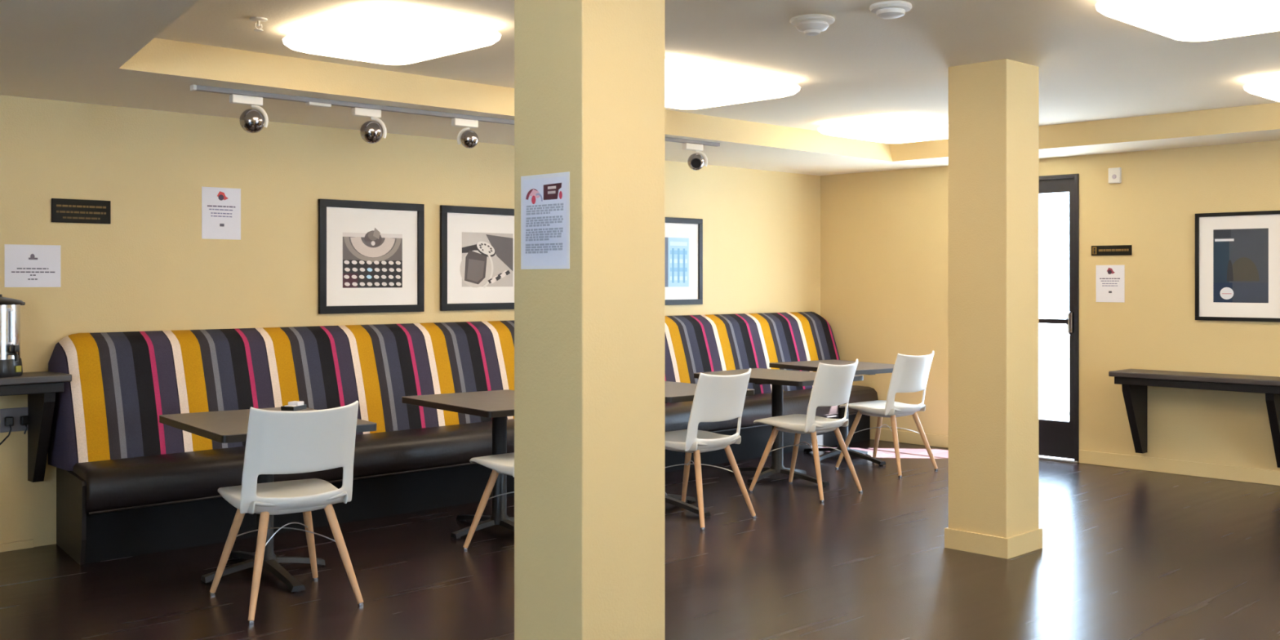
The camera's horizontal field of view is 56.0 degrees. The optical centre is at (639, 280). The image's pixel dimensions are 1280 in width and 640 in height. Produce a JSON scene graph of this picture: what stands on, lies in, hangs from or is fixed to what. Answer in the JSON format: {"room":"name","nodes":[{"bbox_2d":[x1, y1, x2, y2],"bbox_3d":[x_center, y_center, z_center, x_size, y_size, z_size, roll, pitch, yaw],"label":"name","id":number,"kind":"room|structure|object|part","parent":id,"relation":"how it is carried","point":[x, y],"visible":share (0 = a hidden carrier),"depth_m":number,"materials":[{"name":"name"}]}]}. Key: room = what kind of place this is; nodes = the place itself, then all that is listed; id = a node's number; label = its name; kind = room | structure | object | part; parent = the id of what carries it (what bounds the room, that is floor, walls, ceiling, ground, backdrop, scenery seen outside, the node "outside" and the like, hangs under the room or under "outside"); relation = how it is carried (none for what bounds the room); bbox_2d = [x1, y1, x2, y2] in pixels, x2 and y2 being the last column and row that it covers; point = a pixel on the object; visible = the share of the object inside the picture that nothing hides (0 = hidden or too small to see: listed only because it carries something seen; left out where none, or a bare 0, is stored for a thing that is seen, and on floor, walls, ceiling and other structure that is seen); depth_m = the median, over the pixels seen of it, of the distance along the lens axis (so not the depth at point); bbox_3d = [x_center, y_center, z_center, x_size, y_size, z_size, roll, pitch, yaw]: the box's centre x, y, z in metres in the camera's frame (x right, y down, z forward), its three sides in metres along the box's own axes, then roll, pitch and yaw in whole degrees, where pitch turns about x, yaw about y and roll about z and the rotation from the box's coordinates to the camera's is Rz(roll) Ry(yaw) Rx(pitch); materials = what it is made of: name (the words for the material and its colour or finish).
{"room":"eatery","nodes":[
{"label":"eatery","id":0,"kind":"room"},
{"bbox_2d":[0,94,820,546],"bbox_3d":[-2.259,0.070,6.740,10.800,2.720,0.200,0,0,-44],"label":"wall","id":1,"kind":"structure","parent":0,"point":[150,268],"depth_m":6.60,"materials":[{"name":"paint"}]},
{"bbox_2d":[0,407,29,444],"bbox_3d":[-3.032,0.700,5.814,0.127,0.170,0.054,0,0,-44],"label":"power outlet","id":2,"kind":"object","parent":1,"relation":"attached to","point":[11,420],"visible":0.9,"depth_m":5.79,"materials":[{"name":"black plastic"}]},
{"bbox_3d":[-3.101,0.766,5.734,0.168,0.086,0.012,0,0,-35],"label":"cord","id":3,"kind":"part","parent":2,"relation":"part of","materials":[{"name":"black plastic"}]},
{"bbox_3d":[-3.031,0.677,5.848,0.150,0.115,0.006,0,0,-44],"label":"plate","id":4,"kind":"part","parent":2,"relation":"part of","materials":[{"name":"grey plastic"}]},
{"bbox_2d":[0,539,34,552],"bbox_3d":[-4.446,1.290,4.470,4.100,0.040,0.014,0,0,-44],"label":"baseboard","id":5,"kind":"structure","parent":1,"relation":"attached to","point":[28,544],"depth_m":5.84,"materials":[{"name":"paint"}]},
{"bbox_2d":[4,244,60,287],"bbox_3d":[-2.978,-0.070,5.900,0.258,0.208,0.003,0,0,-44],"label":"paper notice","id":6,"kind":"object","parent":1,"relation":"attached to","point":[24,265],"visible":1,"depth_m":5.90,"materials":[{"name":"white paper"}]},
{"bbox_2d":[0,371,71,482],"bbox_3d":[-3.458,0.715,5.236,1.785,0.530,0.290,0,0,-44],"label":"wall shelf","id":7,"kind":"object","parent":1,"relation":"attached to","point":[41,388],"visible":1,"depth_m":5.76,"materials":[{"name":"laminate"}]},
{"bbox_2d":[0,293,25,377],"bbox_3d":[-3.025,0.257,5.641,0.242,0.386,0.242,0,0,-22],"label":"urn","id":8,"kind":"object","parent":7,"relation":"on","point":[11,362],"visible":1,"depth_m":5.59,"materials":[{"name":"silver metal"}]},
{"bbox_3d":[-3.025,0.092,5.641,0.241,0.056,0.241,0,0,-24],"label":"lid","id":9,"kind":"part","parent":8,"relation":"part of","materials":[{"name":"black plastic"}]},
{"bbox_3d":[-3.458,0.468,5.236,1.785,0.035,0.290,0,0,-44],"label":"shelf","id":10,"kind":"part","parent":7,"relation":"part of","materials":[{"name":"laminate"}]},
{"bbox_2d":[51,198,111,223],"bbox_3d":[-2.812,-0.347,6.054,0.283,0.118,0.012,0,0,-44],"label":"wall sign","id":11,"kind":"object","parent":1,"relation":"attached to","point":[63,211],"visible":1,"depth_m":6.05,"materials":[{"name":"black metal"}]},
{"bbox_2d":[201,186,240,239],"bbox_3d":[-2.287,-0.365,6.570,0.222,0.282,0.003,0,0,-44],"label":"paper notice","id":12,"kind":"object","parent":1,"relation":"attached to","point":[220,206],"visible":1,"depth_m":6.57,"materials":[{"name":"white paper"}]},
{"bbox_2d":[318,199,424,314],"bbox_3d":[-1.603,-0.139,7.220,0.718,0.667,0.021,0,0,-44],"label":"framed print","id":13,"kind":"object","parent":1,"relation":"attached to","point":[371,254],"visible":1,"depth_m":7.21},
{"bbox_2d":[190,84,719,146],"bbox_3d":[-0.772,-0.876,6.669,3.462,0.036,0.040,0,0,-42],"label":"track","id":14,"kind":"object","parent":1,"relation":"attached to","point":[308,101],"visible":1,"depth_m":6.06,"materials":[{"name":"grey metal"}]},
{"bbox_2d":[229,93,268,133],"bbox_3d":[-1.853,-0.783,5.677,0.163,0.174,0.116,0,0,-42],"label":"spotlight","id":15,"kind":"object","parent":14,"relation":"attached to","point":[251,120],"visible":1,"depth_m":5.66,"materials":[{"name":"silver metal"}]},
{"bbox_3d":[-1.800,-0.777,5.691,0.084,0.111,0.017,0,0,4],"label":"swivel arm","id":16,"kind":"part","parent":15,"relation":"part of","materials":[{"name":"white metal"}]},
{"bbox_2d":[351,106,386,143],"bbox_3d":[-1.383,-0.783,6.105,0.163,0.174,0.116,0,0,-42],"label":"spotlight","id":17,"kind":"object","parent":14,"relation":"attached to","point":[371,131],"visible":1,"depth_m":6.08,"materials":[{"name":"silver metal"}]},
{"bbox_3d":[-1.330,-0.777,6.118,0.084,0.111,0.017,0,0,4],"label":"swivel arm","id":18,"kind":"part","parent":17,"relation":"part of","materials":[{"name":"white metal"}]},
{"bbox_2d":[451,118,478,148],"bbox_3d":[-0.946,-0.792,6.502,0.154,0.154,0.100,0,0,-42],"label":"spotlight","id":19,"kind":"object","parent":14,"relation":"attached to","point":[468,139],"visible":1,"depth_m":6.49,"materials":[{"name":"silver metal"}]},
{"bbox_3d":[-0.956,-0.784,6.522,0.074,0.096,0.017,0,0,3],"label":"swivel arm","id":20,"kind":"part","parent":19,"relation":"part of","materials":[{"name":"white metal"}]},
{"bbox_2d":[682,142,707,170],"bbox_3d":[0.341,-0.786,7.671,0.160,0.167,0.111,0,0,-42],"label":"spotlight","id":21,"kind":"object","parent":14,"relation":"attached to","point":[695,162],"visible":1,"depth_m":7.66,"materials":[{"name":"silver metal"}]},
{"bbox_3d":[0.393,-0.779,7.687,0.081,0.106,0.017,0,0,4],"label":"swivel arm","id":22,"kind":"part","parent":21,"relation":"part of","materials":[{"name":"white metal"}]},
{"bbox_2d":[0,37,933,175],"bbox_3d":[-1.794,-0.970,6.261,10.400,0.151,1.135,0,0,-44],"label":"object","id":23,"kind":"structure","parent":1,"relation":"attached to","point":[160,76],"depth_m":6.10,"materials":[{"name":"paint"}]},
{"bbox_2d":[440,204,514,311],"bbox_3d":[-0.995,-0.140,7.810,0.718,0.664,0.021,0,0,-44],"label":"framed print","id":24,"kind":"object","parent":1,"relation":"attached to","point":[477,244],"visible":0.82,"depth_m":7.75},
{"bbox_2d":[665,217,702,305],"bbox_3d":[0.217,-0.142,8.985,0.718,0.655,0.021,0,0,-44],"label":"framed print","id":25,"kind":"object","parent":1,"relation":"attached to","point":[683,236],"visible":0.62,"depth_m":9.10},
{"bbox_2d":[514,0,665,639],"bbox_3d":[-0.154,0.132,3.682,0.363,2.356,0.341,0,0,-44],"label":"pillar","id":26,"kind":"structure","parent":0,"point":[589,75],"depth_m":3.56,"materials":[{"name":"paint"}]},
{"bbox_2d":[520,171,569,269],"bbox_3d":[-0.284,-0.174,3.567,0.007,0.282,0.225,0,0,-44],"label":"paper notice","id":27,"kind":"object","parent":26,"relation":"attached to","point":[544,197],"visible":1,"depth_m":3.56,"materials":[{"name":"paper"}]},
{"bbox_2d":[0,439,1279,639],"bbox_3d":[0.941,1.370,3.296,10.600,0.120,9.200,0,0,-44],"label":"floor","id":28,"kind":"structure","parent":0,"point":[1125,553],"depth_m":5.43,"materials":[{"name":"brown wood"}]},
{"bbox_2d":[159,407,377,591],"bbox_3d":[-1.675,0.965,5.369,0.670,0.690,0.910,0,0,-37],"label":"cafe table","id":29,"kind":"object","parent":28,"relation":"on","point":[222,426],"visible":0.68,"depth_m":5.29,"materials":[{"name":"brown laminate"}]},
{"bbox_3d":[-1.675,0.968,5.369,0.110,0.585,0.110,0,0,-37],"label":"post","id":30,"kind":"part","parent":29,"relation":"part of","materials":[{"name":"black metal"}]},
{"bbox_2d":[280,404,306,410],"bbox_3d":[-1.659,0.610,5.762,0.070,0.020,0.110,0,0,17],"label":"tray","id":31,"kind":"object","parent":29,"relation":"on","point":[302,406],"visible":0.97,"depth_m":5.72,"materials":[{"name":"black plastic"}]},
{"bbox_2d":[284,400,303,406],"bbox_3d":[-1.659,0.598,5.762,0.054,0.030,0.092,0,0,17],"label":"packet","id":32,"kind":"object","parent":31,"relation":"in","point":[294,403],"visible":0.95,"depth_m":5.76,"materials":[{"name":"white paper"}]},
{"bbox_2d":[209,400,363,624],"bbox_3d":[-1.444,0.898,4.913,0.463,0.825,0.573,0,0,-35],"label":"cafe chair","id":33,"kind":"object","parent":28,"relation":"on","point":[277,442],"visible":1,"depth_m":4.75,"materials":[{"name":"plastic"}]},
{"bbox_3d":[-1.701,1.101,4.980,0.189,0.404,0.035,0,0,19],"label":"leg","id":34,"kind":"part","parent":33,"relation":"part of","materials":[{"name":"brown wood"}]},
{"bbox_3d":[-1.479,1.101,4.667,0.035,0.403,0.181,0,0,1],"label":"leg","id":35,"kind":"part","parent":33,"relation":"part of","materials":[{"name":"brown wood"}]},
{"bbox_3d":[-1.474,0.883,4.955,0.445,0.053,0.469,0,0,-35],"label":"seat","id":36,"kind":"part","parent":33,"relation":"part of","materials":[{"name":"plastic"}]},
{"bbox_3d":[-1.330,0.702,4.751,0.455,0.433,0.177,0,0,-35],"label":"backrest","id":37,"kind":"part","parent":33,"relation":"part of","materials":[{"name":"plastic"}]},
{"bbox_3d":[-1.421,1.101,5.177,0.035,0.404,0.189,0,0,1],"label":"leg","id":38,"kind":"part","parent":33,"relation":"part of","materials":[{"name":"brown wood"}]},
{"bbox_3d":[-1.201,1.101,4.862,0.181,0.403,0.035,0,0,19],"label":"leg","id":39,"kind":"part","parent":33,"relation":"part of","materials":[{"name":"brown wood"}]},
{"bbox_2d":[401,389,514,538],"bbox_3d":[-0.732,0.965,6.256,0.670,0.690,0.910,0,0,-38],"label":"cafe table","id":40,"kind":"object","parent":28,"relation":"on","point":[497,405],"visible":0.57,"depth_m":6.22,"materials":[{"name":"brown wood"}]},
{"bbox_3d":[-0.732,0.968,6.256,0.110,0.585,0.110,0,0,-38],"label":"post","id":41,"kind":"part","parent":40,"relation":"part of","materials":[{"name":"black metal"}]},
{"bbox_2d":[48,311,878,564],"bbox_3d":[-0.497,0.787,7.866,6.252,1.045,0.625,0,0,-44],"label":"bench","id":42,"kind":"object","parent":28,"relation":"on","point":[130,483],"visible":0.7,"depth_m":6.60,"materials":[{"name":"fabric"}]},
{"bbox_3d":[-2.715,1.113,5.737,0.019,0.395,0.603,0,0,-36],"label":"panel","id":43,"kind":"part","parent":42,"relation":"part of","materials":[{"name":"brown wood"}]},
{"bbox_3d":[-0.590,0.588,7.992,6.210,0.645,0.305,0,0,-44],"label":"backrest","id":44,"kind":"part","parent":42,"relation":"part of","materials":[{"name":"fabric"}]},
{"bbox_3d":[-0.431,0.970,7.795,6.216,0.200,0.430,0,0,-44],"label":"seat","id":45,"kind":"part","parent":42,"relation":"part of","materials":[{"name":"black leather"}]},
{"bbox_2d":[462,452,514,550],"bbox_3d":[-0.503,0.898,5.790,0.463,0.825,0.573,0,0,-42],"label":"cafe chair","id":46,"kind":"object","parent":28,"relation":"on","point":[504,464],"visible":0.17,"depth_m":5.80,"materials":[{"name":"plastic"}]},
{"bbox_3d":[-0.766,1.101,5.826,0.189,0.404,0.035,0,0,12],"label":"leg","id":47,"kind":"part","parent":46,"relation":"part of","materials":[{"name":"brown wood"}]},
{"bbox_3d":[-0.538,0.883,5.829,0.445,0.053,0.469,0,0,-42],"label":"seat","id":48,"kind":"part","parent":46,"relation":"part of","materials":[{"name":"plastic"}]},
{"bbox_2d":[665,381,754,517],"bbox_3d":[0.106,0.965,6.944,0.670,0.690,0.910,0,0,-41],"label":"cafe table","id":49,"kind":"object","parent":28,"relation":"on","point":[675,392],"visible":0.25,"depth_m":6.78,"materials":[{"name":"brown wood"}]},
{"bbox_2d":[665,368,755,530],"bbox_3d":[0.299,0.898,6.631,0.573,0.825,0.463,0,0,43],"label":"cafe chair","id":50,"kind":"object","parent":28,"relation":"on","point":[717,398],"visible":0.88,"depth_m":6.45,"materials":[{"name":"plastic"}]},
{"bbox_3d":[0.267,1.101,6.895,0.035,0.404,0.189,0,0,-11],"label":"leg","id":51,"kind":"part","parent":50,"relation":"part of","materials":[{"name":"brown wood"}]},
{"bbox_3d":[0.317,1.101,6.383,0.035,0.403,0.181,0,0,-11],"label":"leg","id":52,"kind":"part","parent":50,"relation":"part of","materials":[{"name":"brown wood"}]},
{"bbox_3d":[0.261,0.883,6.667,0.469,0.053,0.445,0,0,43],"label":"seat","id":53,"kind":"part","parent":50,"relation":"part of","materials":[{"name":"plastic"}]},
{"bbox_3d":[0.444,0.702,6.496,0.177,0.433,0.455,0,0,43],"label":"backrest","id":54,"kind":"part","parent":50,"relation":"part of","materials":[{"name":"plastic"}]},
{"bbox_3d":[0.548,1.101,6.632,0.181,0.403,0.035,0,0,7],"label":"leg","id":55,"kind":"part","parent":50,"relation":"part of","materials":[{"name":"brown wood"}]},
{"bbox_2d":[693,368,863,486],"bbox_3d":[0.907,0.965,7.928,0.670,0.690,0.910,0,0,-44],"label":"cafe table","id":56,"kind":"object","parent":28,"relation":"on","point":[777,379],"visible":0.84,"depth_m":7.89,"materials":[{"name":"black metal"}]},
{"bbox_3d":[0.907,0.968,7.928,0.110,0.585,0.110,0,0,-44],"label":"post","id":57,"kind":"part","parent":56,"relation":"part of","materials":[{"name":"black metal"}]},
{"bbox_2d":[748,359,862,502],"bbox_3d":[1.033,0.898,7.419,0.573,0.825,0.463,0,0,41],"label":"cafe chair","id":58,"kind":"object","parent":28,"relation":"on","point":[833,384],"visible":1,"depth_m":7.26,"materials":[{"name":"plastic"}]},
{"bbox_3d":[0.767,1.101,7.422,0.189,0.404,0.035,0,0,5],"label":"leg","id":59,"kind":"part","parent":58,"relation":"part of","materials":[{"name":"brown wood"}]},
{"bbox_3d":[0.992,1.101,7.681,0.035,0.404,0.189,0,0,-13],"label":"leg","id":60,"kind":"part","parent":58,"relation":"part of","materials":[{"name":"brown wood"}]},
{"bbox_3d":[0.994,0.883,7.453,0.469,0.053,0.445,0,0,41],"label":"seat","id":61,"kind":"part","parent":58,"relation":"part of","materials":[{"name":"plastic"}]},
{"bbox_3d":[1.059,1.101,7.172,0.035,0.403,0.181,0,0,-13],"label":"leg","id":62,"kind":"part","parent":58,"relation":"part of","materials":[{"name":"brown wood"}]},
{"bbox_3d":[1.183,0.702,7.290,0.177,0.433,0.455,0,0,41],"label":"backrest","id":63,"kind":"part","parent":58,"relation":"part of","materials":[{"name":"plastic"}]},
{"bbox_3d":[1.282,1.101,7.429,0.181,0.403,0.035,0,0,5],"label":"leg","id":64,"kind":"part","parent":58,"relation":"part of","materials":[{"name":"brown wood"}]},
{"bbox_2d":[768,360,894,465],"bbox_3d":[1.493,0.965,8.832,0.670,0.690,0.910,0,0,-34],"label":"cafe table","id":65,"kind":"object","parent":28,"relation":"on","point":[863,367],"visible":0.69,"depth_m":8.79,"materials":[{"name":"wood"}]},
{"bbox_3d":[1.493,0.968,8.832,0.110,0.585,0.110,0,0,-34],"label":"post","id":66,"kind":"part","parent":65,"relation":"part of","materials":[{"name":"black metal"}]},
{"bbox_2d":[835,351,937,477],"bbox_3d":[1.714,0.898,8.309,0.463,0.825,0.573,0,0,-44],"label":"cafe chair","id":67,"kind":"object","parent":28,"relation":"on","point":[910,373],"visible":0.98,"depth_m":8.14,"materials":[{"name":"plastic"}]},
{"bbox_3d":[1.450,1.101,8.336,0.189,0.404,0.035,0,0,10],"label":"leg","id":68,"kind":"part","parent":67,"relation":"part of","materials":[{"name":"brown wood"}]},
{"bbox_3d":[1.696,1.101,8.574,0.035,0.404,0.189,0,0,-8],"label":"leg","id":69,"kind":"part","parent":67,"relation":"part of","materials":[{"name":"brown wood"}]},
{"bbox_3d":[1.678,0.883,8.347,0.445,0.053,0.469,0,0,-44],"label":"seat","id":70,"kind":"part","parent":67,"relation":"part of","materials":[{"name":"plastic"}]},
{"bbox_3d":[1.719,1.101,8.061,0.035,0.403,0.181,0,0,-8],"label":"leg","id":71,"kind":"part","parent":67,"relation":"part of","materials":[{"name":"brown wood"}]},
{"bbox_3d":[1.852,0.702,8.167,0.455,0.433,0.177,0,0,-44],"label":"backrest","id":72,"kind":"part","parent":67,"relation":"part of","materials":[{"name":"plastic"}]},
{"bbox_3d":[1.963,1.101,8.297,0.181,0.403,0.035,0,0,10],"label":"leg","id":73,"kind":"part","parent":67,"relation":"part of","materials":[{"name":"brown wood"}]},
{"bbox_2d":[155,0,1279,130],"bbox_3d":[0.943,-1.178,3.437,10.800,0.264,9.400,0,0,-44],"label":"ceiling","id":74,"kind":"structure","parent":0,"point":[1093,65],"depth_m":5.45,"materials":[{"name":"paint"}]},
{"bbox_2d":[0,0,198,68],"bbox_3d":[-1.416,-0.970,1.334,4.083,0.151,6.465,0,0,-44],"label":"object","id":75,"kind":"structure","parent":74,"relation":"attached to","point":[97,33],"depth_m":4.24,"materials":[{"name":"paint"}]},
{"bbox_2d":[248,16,267,31],"bbox_3d":[-1.525,-1.022,4.805,0.070,0.048,0.070,0,0,-44],"label":"sprinkler head","id":76,"kind":"object","parent":74,"relation":"attached to","point":[258,20],"visible":1,"depth_m":4.79},
{"bbox_2d":[282,5,501,65],"bbox_3d":[-1.034,-1.001,4.988,0.640,0.089,0.820,0,0,-44],"label":"ceiling light","id":77,"kind":"object","parent":74,"relation":"attached to","point":[388,35],"visible":1,"depth_m":4.81,"materials":[{"name":"white plastic"}]},
{"bbox_2d":[665,56,800,109],"bbox_3d":[0.173,-1.001,6.200,1.140,0.089,0.880,0,0,-44],"label":"ceiling light","id":78,"kind":"object","parent":74,"relation":"attached to","point":[689,85],"visible":0.56,"depth_m":6.04,"materials":[{"name":"white plastic"}]},
{"bbox_2d":[789,13,835,35],"bbox_3d":[0.689,-1.012,4.806,0.180,0.066,0.180,0,0,-44],"label":"smoke detector","id":79,"kind":"object","parent":74,"relation":"attached to","point":[811,24],"visible":1,"depth_m":4.76,"materials":[{"name":"white plastic"}]},
{"bbox_2d":[817,114,948,143],"bbox_3d":[1.700,-1.001,8.029,0.920,0.089,0.700,0,0,-44],"label":"ceiling light","id":80,"kind":"object","parent":74,"relation":"attached to","point":[890,128],"visible":0.86,"depth_m":7.80,"materials":[{"name":"white plastic"}]},
{"bbox_2d":[869,0,911,18],"bbox_3d":[0.954,-1.023,4.576,0.160,0.045,0.160,0,0,-44],"label":"smoke detector","id":81,"kind":"object","parent":74,"relation":"attached to","point":[887,9],"visible":1,"depth_m":4.53,"materials":[{"name":"white plastic"}]},
{"bbox_2d":[1095,0,1279,41],"bbox_3d":[2.255,-1.001,4.326,0.880,0.089,0.950,0,0,-44],"label":"ceiling light","id":82,"kind":"object","parent":74,"relation":"attached to","point":[1188,20],"visible":1,"depth_m":4.37,"materials":[{"name":"white plastic"}]},
{"bbox_2d":[1243,74,1279,102],"bbox_3d":[3.652,-1.001,6.168,0.790,0.089,0.850,0,0,-44],"label":"ceiling light","id":83,"kind":"object","parent":74,"relation":"attached to","point":[1265,86],"visible":1,"depth_m":6.14,"materials":[{"name":"white plastic"}]},
{"bbox_2d":[944,58,1042,559],"bbox_3d":[1.732,0.132,5.889,0.339,2.356,0.339,0,0,-44],"label":"pillar","id":84,"kind":"structure","parent":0,"point":[993,105],"depth_m":5.78,"materials":[{"name":"paint"}]},
{"bbox_3d":[1.732,1.262,5.889,0.339,0.095,0.339,0,0,-44],"label":"baseboard","id":85,"kind":"part","parent":84,"relation":"part of","materials":[{"name":"paint"}]},
{"bbox_2d":[820,140,1279,471],"bbox_3d":[4.789,0.070,7.027,0.120,2.720,9.200,0,0,-44],"label":"wall","id":86,"kind":"structure","parent":0,"point":[884,234],"depth_m":8.44,"materials":[{"name":"paint"}]},
{"bbox_2d":[870,427,948,448],"bbox_3d":[1.979,1.262,9.829,0.014,0.095,1.265,0,0,-44],"label":"baseboard","id":87,"kind":"structure","parent":86,"relation":"attached to","point":[904,437],"depth_m":9.62,"materials":[{"name":"paint"}]},
{"bbox_2d":[1039,173,1079,462],"bbox_3d":[2.816,0.273,9.029,0.206,2.075,1.038,0,0,-44],"label":"door","id":88,"kind":"structure","parent":86,"relation":"in","point":[1059,440],"depth_m":8.68,"materials":[{"name":"brown metal"}]},
{"bbox_3d":[3.098,0.310,8.645,0.076,0.171,0.016,0,0,-44],"label":"handle","id":89,"kind":"part","parent":88,"relation":"part of","materials":[{"name":"silver metal"}]},
{"bbox_2d":[888,102,1279,166],"bbox_3d":[4.837,-0.970,6.422,0.654,0.151,7.865,0,0,-44],"label":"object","id":90,"kind":"structure","parent":86,"relation":"attached to","point":[1256,122],"depth_m":7.75,"materials":[{"name":"paint"}]},
{"bbox_2d":[1096,265,1124,302],"bbox_3d":[3.309,0.024,8.464,0.003,0.262,0.206,0,0,-44],"label":"paper notice","id":91,"kind":"object","parent":86,"relation":"attached to","point":[1110,279],"visible":1,"depth_m":8.46,"materials":[{"name":"white paper"}]},
{"bbox_2d":[1091,244,1131,255],"bbox_3d":[3.314,-0.210,8.454,0.010,0.070,0.288,0,0,-44],"label":"wall sign","id":92,"kind":"object","parent":86,"relation":"attached to","point":[1117,250],"visible":1,"depth_m":8.44,"materials":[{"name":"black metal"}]},
{"bbox_2d":[1108,167,1121,183],"bbox_3d":[3.326,-0.734,8.425,0.035,0.108,0.085,0,0,-44],"label":"alarm box","id":93,"kind":"object","parent":86,"relation":"attached to","point":[1114,174],"visible":1,"depth_m":8.41,"materials":[{"name":"white plastic"}]},
{"bbox_2d":[1079,449,1279,485],"bbox_3d":[5.477,1.262,6.222,0.014,0.095,6.687,0,0,-44],"label":"baseboard","id":94,"kind":"structure","parent":86,"relation":"attached to","point":[1261,476],"depth_m":8.09,"materials":[{"name":"paint"}]},
{"bbox_2d":[1108,368,1279,467],"bbox_3d":[3.845,0.900,7.671,0.340,0.570,1.600,0,0,-44],"label":"wall shelf","id":95,"kind":"object","parent":86,"relation":"attached to","point":[1135,383],"visible":1,"depth_m":7.85,"materials":[{"name":"laminate"}]},
{"bbox_3d":[3.845,0.632,7.671,0.340,0.035,1.600,0,0,-44],"label":"shelf","id":96,"kind":"part","parent":95,"relation":"part of","materials":[{"name":"laminate"}]},
{"bbox_2d":[1195,210,1279,322],"bbox_3d":[3.907,-0.089,7.834,0.021,0.711,0.560,0,0,-44],"label":"framed poster","id":97,"kind":"object","parent":86,"relation":"attached to","point":[1237,254],"visible":1,"depth_m":7.84,"materials":[{"name":"wood"}]},
{"bbox_2d":[1213,228,1268,302],"bbox_3d":[3.911,-0.094,7.831,0.001,0.480,0.340,0,0,-44],"label":"print","id":98,"kind":"object","parent":97,"relation":"attached to","point":[1240,255],"depth_m":7.83,"materials":[{"name":"paper"}]},
{"label":"outside","id":99,"kind":"structure","parent":0,"visible":0},
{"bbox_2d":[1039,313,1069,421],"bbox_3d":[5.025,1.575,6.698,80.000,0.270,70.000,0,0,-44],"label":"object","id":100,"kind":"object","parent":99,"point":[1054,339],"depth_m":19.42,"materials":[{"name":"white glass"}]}
]}

